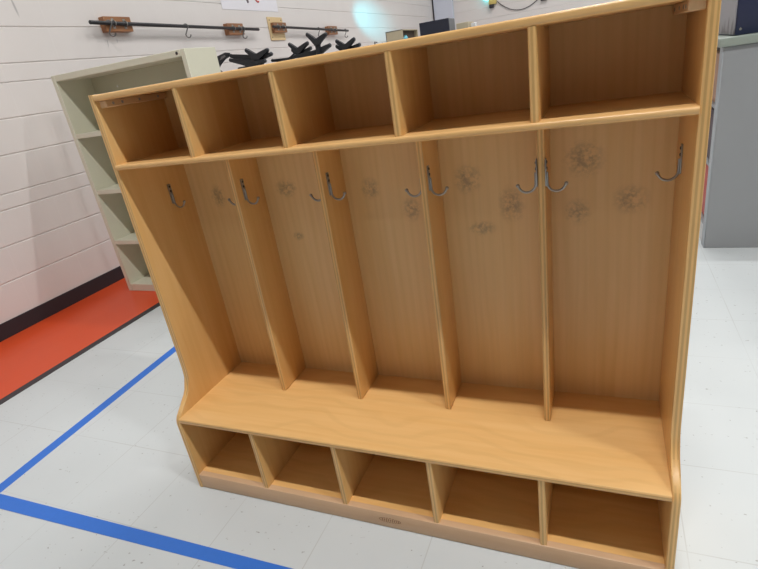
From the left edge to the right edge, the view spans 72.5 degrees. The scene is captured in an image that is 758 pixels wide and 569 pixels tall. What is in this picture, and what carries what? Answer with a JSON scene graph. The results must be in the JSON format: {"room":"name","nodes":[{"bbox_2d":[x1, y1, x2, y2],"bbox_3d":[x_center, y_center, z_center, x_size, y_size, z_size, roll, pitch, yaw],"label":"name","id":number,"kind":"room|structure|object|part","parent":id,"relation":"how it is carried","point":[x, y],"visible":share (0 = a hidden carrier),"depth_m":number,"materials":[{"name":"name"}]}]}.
{"room":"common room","nodes":[
{"label":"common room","id":0,"kind":"room"},
{"bbox_2d":[0,0,433,323],"bbox_3d":[-2.544,-2.756,2.637,0.200,6.100,19.350,1,25,23],"label":"wall","id":1,"kind":"structure","parent":0,"point":[55,239],"depth_m":3.49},
{"bbox_2d":[0,266,124,341],"bbox_3d":[-2.005,-0.022,3.754,0.008,0.098,18.950,1,25,23],"label":"baseboard","id":2,"kind":"structure","parent":1,"relation":"attached to","point":[21,322],"depth_m":3.44,"materials":[{"name":"black plastic"}]},
{"bbox_2d":[89,16,259,35],"bbox_3d":[-1.632,-2.209,4.435,0.082,0.133,2.056,1,25,23],"label":"rod","id":3,"kind":"object","parent":1,"relation":"attached to","point":[119,24],"visible":1,"depth_m":3.93,"materials":[{"name":"black metal"}]},
{"bbox_2d":[106,20,115,36],"bbox_3d":[-1.924,-1.839,3.710,0.051,0.114,0.010,-20,25,-24],"label":"s-hook","id":4,"kind":"object","parent":3,"relation":"hanging from","point":[106,20],"visible":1,"depth_m":3.71,"materials":[{"name":"metal"}]},
{"bbox_3d":[-1.612,-2.209,4.427,0.026,0.074,2.056,1,25,23],"label":"steel rod","id":5,"kind":"part","parent":3,"relation":"part of","materials":[{"name":"black metal"}]},
{"bbox_2d":[183,23,191,37],"bbox_3d":[-1.628,-2.155,4.388,0.051,0.114,0.010,-20,25,-24],"label":"s-hook","id":6,"kind":"object","parent":3,"relation":"hanging from","point":[185,23],"visible":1,"depth_m":4.38,"materials":[{"name":"metal"}]},
{"bbox_2d":[220,0,277,11],"bbox_3d":[-1.348,-3.141,5.153,0.021,0.735,1.000,1,25,23],"label":"poster","id":7,"kind":"object","parent":1,"relation":"attached to","point":[252,5],"visible":1,"depth_m":5.28,"materials":[{"name":"white paper"}]},
{"bbox_2d":[266,17,348,40],"bbox_3d":[-0.801,-3.140,6.335,0.082,0.230,1.911,1,25,23],"label":"rod","id":8,"kind":"object","parent":1,"relation":"attached to","point":[277,28],"visible":1,"depth_m":5.72,"materials":[{"name":"black metal"}]},
{"bbox_3d":[-1.127,-2.808,5.677,0.012,0.230,0.300,1,25,23],"label":"plate","id":9,"kind":"part","parent":8,"relation":"part of","materials":[{"name":"brown wood"}]},
{"bbox_3d":[-0.780,-3.131,6.330,0.026,0.073,1.911,1,25,23],"label":"steel rod","id":10,"kind":"part","parent":8,"relation":"part of","materials":[{"name":"metal"}]},
{"bbox_2d":[0,237,757,568],"bbox_3d":[3.115,0.165,1.608,11.515,0.100,19.350,1,25,23],"label":"floor","id":11,"kind":"structure","parent":0,"point":[130,465],"depth_m":1.68,"materials":[{"name":"tile"}]},
{"bbox_2d":[0,278,158,398],"bbox_3d":[-1.672,0.030,3.630,0.703,0.001,18.942,1,25,23],"label":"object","id":12,"kind":"object","parent":11,"relation":"on","point":[31,352],"depth_m":3.10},
{"bbox_2d":[51,47,220,290],"bbox_3d":[-1.335,-0.642,3.257,1.034,1.410,0.259,1,25,23],"label":"bookcase","id":13,"kind":"object","parent":12,"relation":"on","point":[73,89],"visible":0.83,"depth_m":3.25,"materials":[{"name":"beige laminate"}]},
{"bbox_3d":[-1.388,-0.960,3.121,0.974,0.028,0.246,1,25,23],"label":"shelf","id":14,"kind":"part","parent":13,"relation":"part of","materials":[{"name":"beige laminate"}]},
{"bbox_3d":[-1.796,-0.652,3.456,0.030,1.410,0.256,1,25,23],"label":"panel","id":15,"kind":"part","parent":13,"relation":"part of","materials":[{"name":"beige laminate"}]},
{"bbox_3d":[-1.335,-0.637,3.258,0.974,0.028,0.246,1,25,23],"label":"shelf","id":16,"kind":"part","parent":13,"relation":"part of","materials":[{"name":"beige laminate"}]},
{"bbox_3d":[-1.437,-1.270,2.993,0.974,0.034,0.256,1,25,23],"label":"panel","id":17,"kind":"part","parent":13,"relation":"part of","materials":[{"name":"beige laminate"}]},
{"bbox_3d":[-1.284,-0.324,3.390,0.974,0.028,0.246,1,25,23],"label":"shelf","id":18,"kind":"part","parent":13,"relation":"part of","materials":[{"name":"beige laminate"}]},
{"bbox_3d":[-1.289,-0.692,3.363,0.974,1.348,0.008,1,25,23],"label":"panel","id":19,"kind":"part","parent":13,"relation":"part of","materials":[{"name":"grey wood"}]},
{"bbox_3d":[-1.236,-0.022,3.518,0.974,0.050,0.246,1,25,23],"label":"shelf","id":20,"kind":"part","parent":13,"relation":"part of","materials":[{"name":"beige laminate"}]},
{"bbox_3d":[-0.873,-0.634,3.061,0.030,1.410,0.256,1,25,23],"label":"panel","id":21,"kind":"part","parent":13,"relation":"part of","materials":[{"name":"beige laminate"}]},
{"bbox_3d":[-0.190,-1.226,4.360,2.505,1.283,0.530,1,25,23],"label":"storage rack","id":22,"kind":"object","parent":12,"relation":"on","visible":0},
{"bbox_2d":[217,48,272,68],"bbox_3d":[-1.137,-1.852,4.297,0.587,0.186,0.100,1,25,23],"label":"stand","id":23,"kind":"object","parent":22,"relation":"on","point":[252,59],"visible":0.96,"depth_m":4.25,"materials":[{"name":"black plastic"}]},
{"bbox_3d":[-1.328,-1.894,4.365,0.180,0.104,0.040,1,25,23],"label":"outrigger arm","id":24,"kind":"part","parent":23,"relation":"part of","materials":[{"name":"black plastic"}]},
{"bbox_2d":[271,41,311,61],"bbox_3d":[-0.723,-1.894,4.251,0.378,0.175,0.100,1,25,23],"label":"stand","id":25,"kind":"object","parent":22,"relation":"on","point":[301,49],"visible":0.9,"depth_m":4.19,"materials":[{"name":"black plastic"}]},
{"bbox_2d":[294,32,331,57],"bbox_3d":[-0.534,-1.851,4.033,0.341,0.210,0.100,1,25,23],"label":"stand","id":26,"kind":"object","parent":22,"relation":"on","point":[317,41],"visible":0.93,"depth_m":3.99,"materials":[{"name":"black plastic"}]},
{"bbox_3d":[-0.471,-1.828,4.018,0.046,0.131,0.044,1,25,23],"label":"stem","id":27,"kind":"part","parent":26,"relation":"part of","materials":[{"name":"black plastic"}]},
{"bbox_2d":[335,37,360,50],"bbox_3d":[-0.253,-1.808,3.932,0.236,0.126,0.100,1,25,23],"label":"stand","id":28,"kind":"object","parent":22,"relation":"on","point":[339,45],"visible":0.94,"depth_m":3.91,"materials":[{"name":"black plastic"}]},
{"bbox_2d":[385,29,417,41],"bbox_3d":[0.181,-1.868,3.928,0.132,0.110,0.360,1,25,23],"label":"open box","id":29,"kind":"object","parent":22,"relation":"on","point":[398,34],"visible":0.5,"depth_m":3.79,"materials":[{"name":"beige cardboard"}]},
{"bbox_2d":[419,18,454,35],"bbox_3d":[0.423,-1.831,3.726,0.215,0.127,0.170,1,25,23],"label":"storage box","id":30,"kind":"object","parent":22,"relation":"on","point":[447,24],"visible":0.58,"depth_m":3.65,"materials":[{"name":"black plastic"}]},
{"bbox_3d":[0.426,-1.834,3.732,0.214,0.126,0.158,1,25,23],"label":"casing","id":31,"kind":"part","parent":30,"relation":"part of","materials":[{"name":"grey plastic"}]},
{"bbox_2d":[456,21,473,28],"bbox_3d":[0.644,-1.892,3.833,0.090,0.090,0.200,1,25,23],"label":"carton","id":32,"kind":"object","parent":22,"relation":"on","point":[464,24],"visible":0.4,"depth_m":3.74,"materials":[{"name":"beige cardboard"}]},
{"bbox_2d":[0,303,159,404],"bbox_3d":[-1.326,0.037,3.481,0.049,0.001,18.942,1,25,23],"label":"trim","id":33,"kind":"structure","parent":11,"relation":"on","point":[14,393],"depth_m":2.77,"materials":[{"name":"black plastic"}]},
{"bbox_2d":[0,347,175,492],"bbox_3d":[-0.556,-0.328,4.048,0.048,0.001,5.161,0,24,20],"label":"tape","id":34,"kind":"object","parent":11,"relation":"on","point":[96,411],"visible":0.47,"depth_m":2.16,"materials":[{"name":"blue plastic"}]},
{"bbox_2d":[0,494,292,568],"bbox_3d":[-0.765,0.753,1.575,2.302,0.001,0.058,0,25,22],"label":"tape","id":35,"kind":"object","parent":11,"relation":"on","point":[8,503],"visible":1,"depth_m":1.56,"materials":[{"name":"blue plastic"}]},
{"bbox_2d":[88,0,721,568],"bbox_3d":[0.006,0.055,1.347,1.372,1.221,0.337,1,25,23],"label":"locker","id":36,"kind":"object","parent":11,"relation":"on","point":[440,285],"visible":1,"depth_m":1.34,"materials":[{"name":"brown wood"}]},
{"bbox_3d":[-0.616,0.043,1.613,0.018,1.221,0.337,1,25,23],"label":"panel","id":37,"kind":"part","parent":36,"relation":"part of","materials":[{"name":"brown wood"}]},
{"bbox_2d":[115,91,699,169],"bbox_3d":[-0.042,-0.348,1.216,1.337,0.014,0.247,1,25,23],"label":"cubby shelf","id":38,"kind":"object","parent":36,"relation":"attached to","point":[618,106],"depth_m":1.12,"materials":[{"name":"brown wood"}]},
{"bbox_3d":[0.056,0.368,1.477,1.337,0.016,0.331,1,25,23],"label":"bench seat","id":39,"kind":"part","parent":36,"relation":"part of","materials":[{"name":"brown wood"}]},
{"bbox_3d":[0.066,-0.022,1.482,1.337,1.199,0.006,1,25,23],"label":"panel","id":40,"kind":"part","parent":36,"relation":"part of","materials":[{"name":"brown wood"}]},
{"bbox_2d":[203,432,664,563],"bbox_3d":[0.092,0.566,1.570,1.337,0.016,0.312,1,25,23],"label":"shelf","id":41,"kind":"object","parent":36,"relation":"attached to","point":[627,528],"depth_m":1.42,"materials":[{"name":"brown wood"}]},
{"bbox_3d":[0.629,0.067,1.081,0.018,1.221,0.337,1,25,23],"label":"panel","id":42,"kind":"part","parent":36,"relation":"part of","materials":[{"name":"brown wood"}]},
{"bbox_2d":[699,42,757,247],"bbox_3d":[2.191,-0.824,2.847,0.722,1.018,0.800,1,25,23],"label":"base cabinet","id":43,"kind":"object","parent":11,"relation":"on","point":[729,219],"visible":0.57,"depth_m":2.63,"materials":[{"name":"grey metal"}]},
{"bbox_3d":[1.939,-0.412,3.161,0.014,0.100,0.750,1,25,23],"label":"kick plate","id":44,"kind":"part","parent":43,"relation":"part of","materials":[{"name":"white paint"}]},
{"bbox_2d":[702,164,708,214],"bbox_3d":[2.138,-0.561,2.898,0.552,0.284,0.470,1,25,23],"label":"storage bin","id":45,"kind":"object","parent":43,"relation":"on","point":[707,167],"visible":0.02,"depth_m":2.94,"materials":[{"name":"red plastic"}]},
{"bbox_2d":[707,107,713,157],"bbox_3d":[2.091,-0.846,2.778,0.552,0.260,0.470,1,25,23],"label":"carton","id":46,"kind":"object","parent":43,"relation":"on","point":[712,108],"visible":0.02,"depth_m":2.82,"materials":[{"name":"grey cardboard"}]},
{"bbox_2d":[712,50,719,101],"bbox_3d":[2.049,-1.110,2.666,0.552,0.240,0.470,1,25,23],"label":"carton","id":47,"kind":"object","parent":43,"relation":"on","point":[718,51],"visible":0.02,"depth_m":2.71,"materials":[{"name":"beige cardboard"}]},
{"bbox_2d":[717,32,757,47],"bbox_3d":[2.139,-1.309,2.639,0.812,0.039,0.845,1,25,23],"label":"countertop","id":48,"kind":"structure","parent":43,"relation":"on","point":[723,40],"depth_m":2.42,"materials":[{"name":"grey laminate"}]},
{"bbox_2d":[718,0,757,35],"bbox_3d":[1.982,-1.460,2.509,0.484,0.382,0.471,1,25,23],"label":"equipment case","id":49,"kind":"object","parent":48,"relation":"on","point":[737,17],"visible":0.94,"depth_m":2.46,"materials":[{"name":"blue plastic"}]},
{"bbox_3d":[1.762,-1.464,2.604,0.005,0.370,0.459,1,25,23],"label":"plate","id":50,"kind":"part","parent":49,"relation":"part of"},
{"bbox_2d":[453,0,617,29],"bbox_3d":[6.151,-6.611,8.402,11.115,6.100,0.200,1,25,23],"label":"wall","id":51,"kind":"structure","parent":0,"point":[478,11],"depth_m":10.39,"materials":[{"name":"white paint"}]},
{"bbox_2d":[433,0,454,20],"bbox_3d":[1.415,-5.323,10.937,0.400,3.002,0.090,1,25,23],"label":"paper","id":52,"kind":"object","parent":51,"relation":"attached to","point":[443,9],"depth_m":10.72,"materials":[{"name":"white paper"}]},
{"bbox_2d":[488,0,496,7],"bbox_3d":[2.223,-5.697,10.383,0.262,0.268,0.116,1,25,23],"label":"light","id":53,"kind":"object","parent":51,"relation":"attached to","point":[491,2],"visible":1,"depth_m":10.36,"materials":[{"name":"yellow plastic"}]},
{"bbox_2d":[497,0,536,9],"bbox_3d":[2.769,-5.570,10.252,0.839,0.233,0.014,1,25,23],"label":"cable","id":54,"kind":"object","parent":53,"relation":"attached to","point":[536,0],"visible":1,"depth_m":10.31,"materials":[{"name":"black plastic"}]}
]}

